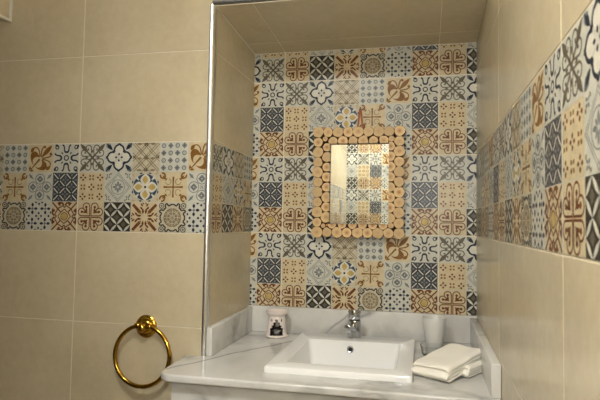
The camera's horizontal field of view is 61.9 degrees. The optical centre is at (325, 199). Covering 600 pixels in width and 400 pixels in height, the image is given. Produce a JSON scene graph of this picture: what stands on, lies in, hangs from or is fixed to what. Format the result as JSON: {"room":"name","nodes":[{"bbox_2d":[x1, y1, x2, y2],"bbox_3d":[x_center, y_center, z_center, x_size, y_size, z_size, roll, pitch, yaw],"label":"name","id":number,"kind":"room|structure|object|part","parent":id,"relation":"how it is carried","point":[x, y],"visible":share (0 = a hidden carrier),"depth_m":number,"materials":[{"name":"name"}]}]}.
{"room":"bathroom","nodes":[
{"label":"bathroom","id":0,"kind":"room"},
{"bbox_2d":[0,0,212,399],"bbox_3d":[-0.592,0.141,1.665,2.187,2.400,0.052,0,-3,11],"label":"wall","id":1,"kind":"structure","parent":0,"point":[104,103],"depth_m":1.68,"materials":[{"name":"beige tile"}]},
{"bbox_2d":[0,0,12,22],"bbox_3d":[-1.237,-0.875,1.207,0.013,0.430,1.198,0,-3,11],"label":"trim","id":2,"kind":"structure","parent":1,"relation":"attached to","point":[2,17],"depth_m":1.78,"materials":[{"name":"beige"}]},
{"bbox_2d":[113,315,171,388],"bbox_3d":[-0.582,0.488,1.598,0.204,0.227,0.042,0,-3,11],"label":"towel ring","id":3,"kind":"object","parent":1,"relation":"attached to","point":[146,325],"visible":0.96,"depth_m":1.59,"materials":[{"name":"gold metal"}]},
{"bbox_3d":[-0.586,0.411,1.594,0.029,0.029,0.024,0,-3,11],"label":"post","id":4,"kind":"part","parent":3,"relation":"part of","materials":[{"name":"gold metal"}]},
{"bbox_2d":[201,4,216,355],"bbox_3d":[-0.375,-0.072,1.615,0.017,1.136,0.017,0,-3,11],"label":"trim","id":5,"kind":"structure","parent":1,"relation":"attached to","point":[213,12],"depth_m":1.61,"materials":[{"name":"silver metal"}]},
{"bbox_2d":[212,0,282,5],"bbox_3d":[0.060,-0.640,1.558,0.871,0.017,0.017,0,-3,11],"label":"trim","id":6,"kind":"structure","parent":1,"relation":"attached to","point":[215,2],"depth_m":1.62,"materials":[{"name":"silver metal"}]},
{"bbox_2d":[205,6,254,355],"bbox_3d":[-0.361,0.361,1.790,0.052,1.980,0.396,0,-3,11],"label":"wall","id":7,"kind":"structure","parent":0,"point":[235,61],"depth_m":1.78,"materials":[{"name":"beige tile"}]},
{"bbox_2d":[216,7,254,53],"bbox_3d":[-0.321,-0.609,1.831,0.003,0.029,0.391,0,-3,11],"label":"trim","id":8,"kind":"structure","parent":7,"relation":"attached to","point":[216,7],"depth_m":1.79,"materials":[{"name":"beige"}]},
{"bbox_2d":[216,0,486,53],"bbox_3d":[0.102,-0.618,1.750,0.866,0.048,0.397,0,-3,11],"label":"ceiling","id":9,"kind":"structure","parent":0,"point":[283,26],"depth_m":1.73,"materials":[{"name":"beige tile"}]},
{"bbox_2d":[250,43,476,315],"bbox_3d":[0.137,-0.077,1.941,0.866,1.024,0.052,0,-3,11],"label":"wall","id":10,"kind":"structure","parent":0,"point":[430,91],"depth_m":1.91,"materials":[{"name":"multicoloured tile"}]},
{"bbox_2d":[255,42,475,54],"bbox_3d":[0.139,-0.585,1.940,0.862,0.003,0.003,0,-3,11],"label":"trim","id":11,"kind":"structure","parent":10,"relation":"attached to","point":[472,42],"depth_m":1.93,"materials":[{"name":"beige"}]},
{"bbox_3d":[0.135,-0.345,1.922,0.007,0.007,0.015,0,-3,11],"label":"nail","id":12,"kind":"object","parent":10,"relation":"attached to","visible":0},
{"bbox_2d":[312,109,404,238],"bbox_3d":[0.126,-0.101,1.900,0.350,0.497,0.034,0,-3,11],"label":"wall mirror","id":13,"kind":"object","parent":12,"relation":"hanging from","point":[357,171],"visible":1,"depth_m":1.90,"materials":[{"name":"brown mirror"}]},
{"bbox_2d":[330,144,388,223],"bbox_3d":[0.130,-0.058,1.904,0.223,0.304,0.004,0,-3,11],"label":"mirror glass","id":14,"kind":"object","parent":13,"relation":"attached to","point":[359,174],"depth_m":1.90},
{"bbox_2d":[476,0,599,399],"bbox_3d":[0.360,0.109,0.715,0.052,2.400,2.250,0,-3,11],"label":"wall","id":15,"kind":"structure","parent":0,"point":[538,155],"depth_m":0.83,"materials":[{"name":"beige tile"}]},
{"bbox_3d":[-0.755,1.327,0.872,2.187,0.050,2.250,0,-3,11],"label":"floor","id":16,"kind":"structure","parent":0,"visible":0},
{"bbox_2d":[171,383,377,399],"bbox_3d":[0.011,0.926,1.387,0.883,0.822,0.180,0,-3,11],"label":"vanity base","id":17,"kind":"object","parent":16,"relation":"on","point":[179,391],"visible":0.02,"depth_m":1.37,"materials":[{"name":"white stone"}]},
{"bbox_2d":[161,305,500,399],"bbox_3d":[0.032,0.464,1.598,0.930,0.121,0.606,0,-3,11],"label":"countertop","id":18,"kind":"structure","parent":17,"relation":"on","point":[238,349],"depth_m":1.53,"materials":[{"name":"white stone"}]},
{"bbox_2d":[265,309,287,338],"bbox_3d":[-0.181,0.465,1.866,0.083,0.095,0.083,1,-3,-3],"label":"burner","id":19,"kind":"object","parent":18,"relation":"on","point":[274,314],"visible":0.97,"depth_m":1.84,"materials":[{"name":"beige ceramic"}]},
{"bbox_2d":[272,330,281,335],"bbox_3d":[-0.181,0.498,1.865,0.039,0.020,0.039,0,-3,11],"label":"tealight candle","id":20,"kind":"object","parent":19,"relation":"in","point":[274,332],"visible":0.99,"depth_m":1.85,"materials":[{"name":"white wax"}]},
{"bbox_3d":[-0.180,0.425,1.868,0.083,0.016,0.083,1,-3,-3],"label":"dish","id":21,"kind":"part","parent":19,"relation":"part of","materials":[{"name":"beige ceramic"}]},
{"bbox_2d":[264,332,414,382],"bbox_3d":[0.072,0.550,1.594,0.416,0.132,0.454,0,-3,11],"label":"washbasin","id":22,"kind":"object","parent":18,"relation":"in","point":[388,359],"visible":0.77,"depth_m":1.69,"materials":[{"name":"white ceramic"}]},
{"bbox_2d":[344,310,361,338],"bbox_3d":[0.100,0.443,1.767,0.055,0.100,0.092,0,-3,11],"label":"mixer tap","id":23,"kind":"object","parent":22,"relation":"on","point":[353,328],"visible":1,"depth_m":1.76,"materials":[{"name":"silver metal"}]},
{"bbox_3d":[0.091,0.456,1.754,0.029,0.040,0.065,-1,-3,26],"label":"spout","id":24,"kind":"part","parent":23,"relation":"part of","materials":[{"name":"silver metal"}]},
{"bbox_3d":[0.105,0.410,1.787,0.047,0.034,0.047,0,-3,11],"label":"lever","id":25,"kind":"part","parent":23,"relation":"part of","materials":[{"name":"silver metal"}]},
{"bbox_2d":[420,343,445,355],"bbox_3d":[0.356,0.493,1.628,0.090,0.030,0.062,1,-3,5],"label":"soap dish","id":26,"kind":"object","parent":18,"relation":"on","point":[426,348],"visible":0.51,"depth_m":1.65,"materials":[{"name":"white"}]},
{"bbox_2d":[422,315,446,343],"bbox_3d":[0.380,0.463,1.739,0.082,0.103,0.082,0,-3,11],"label":"tumbler","id":27,"kind":"object","parent":18,"relation":"on","point":[434,325],"visible":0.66,"depth_m":1.71,"materials":[{"name":"white ceramic"}]},
{"bbox_2d":[412,343,480,381],"bbox_3d":[0.359,0.468,1.443,0.119,0.060,0.227,-2,-4,44],"label":"folded towel","id":28,"kind":"object","parent":18,"relation":"on","point":[446,363],"visible":0.97,"depth_m":1.40,"materials":[{"name":"beige fabric"}]},
{"bbox_2d":[461,360,481,377],"bbox_3d":[0.408,0.482,1.451,0.087,0.034,0.140,-2,-4,43],"label":"folded towel","id":29,"kind":"object","parent":18,"relation":"on","point":[470,370],"visible":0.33,"depth_m":1.40,"materials":[{"name":"beige fabric"}]},
{"bbox_3d":[-1.872,0.088,0.952,0.052,2.400,1.850,0,-3,11],"label":"wall","id":30,"kind":"structure","parent":0,"visible":0},
{"bbox_2d":[0,0,9,20],"bbox_3d":[-1.565,-0.897,0.941,0.545,0.422,1.847,0,-3,11],"label":"trim","id":31,"kind":"structure","parent":30,"relation":"attached to","point":[4,4],"depth_m":1.76,"materials":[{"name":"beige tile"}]}
]}

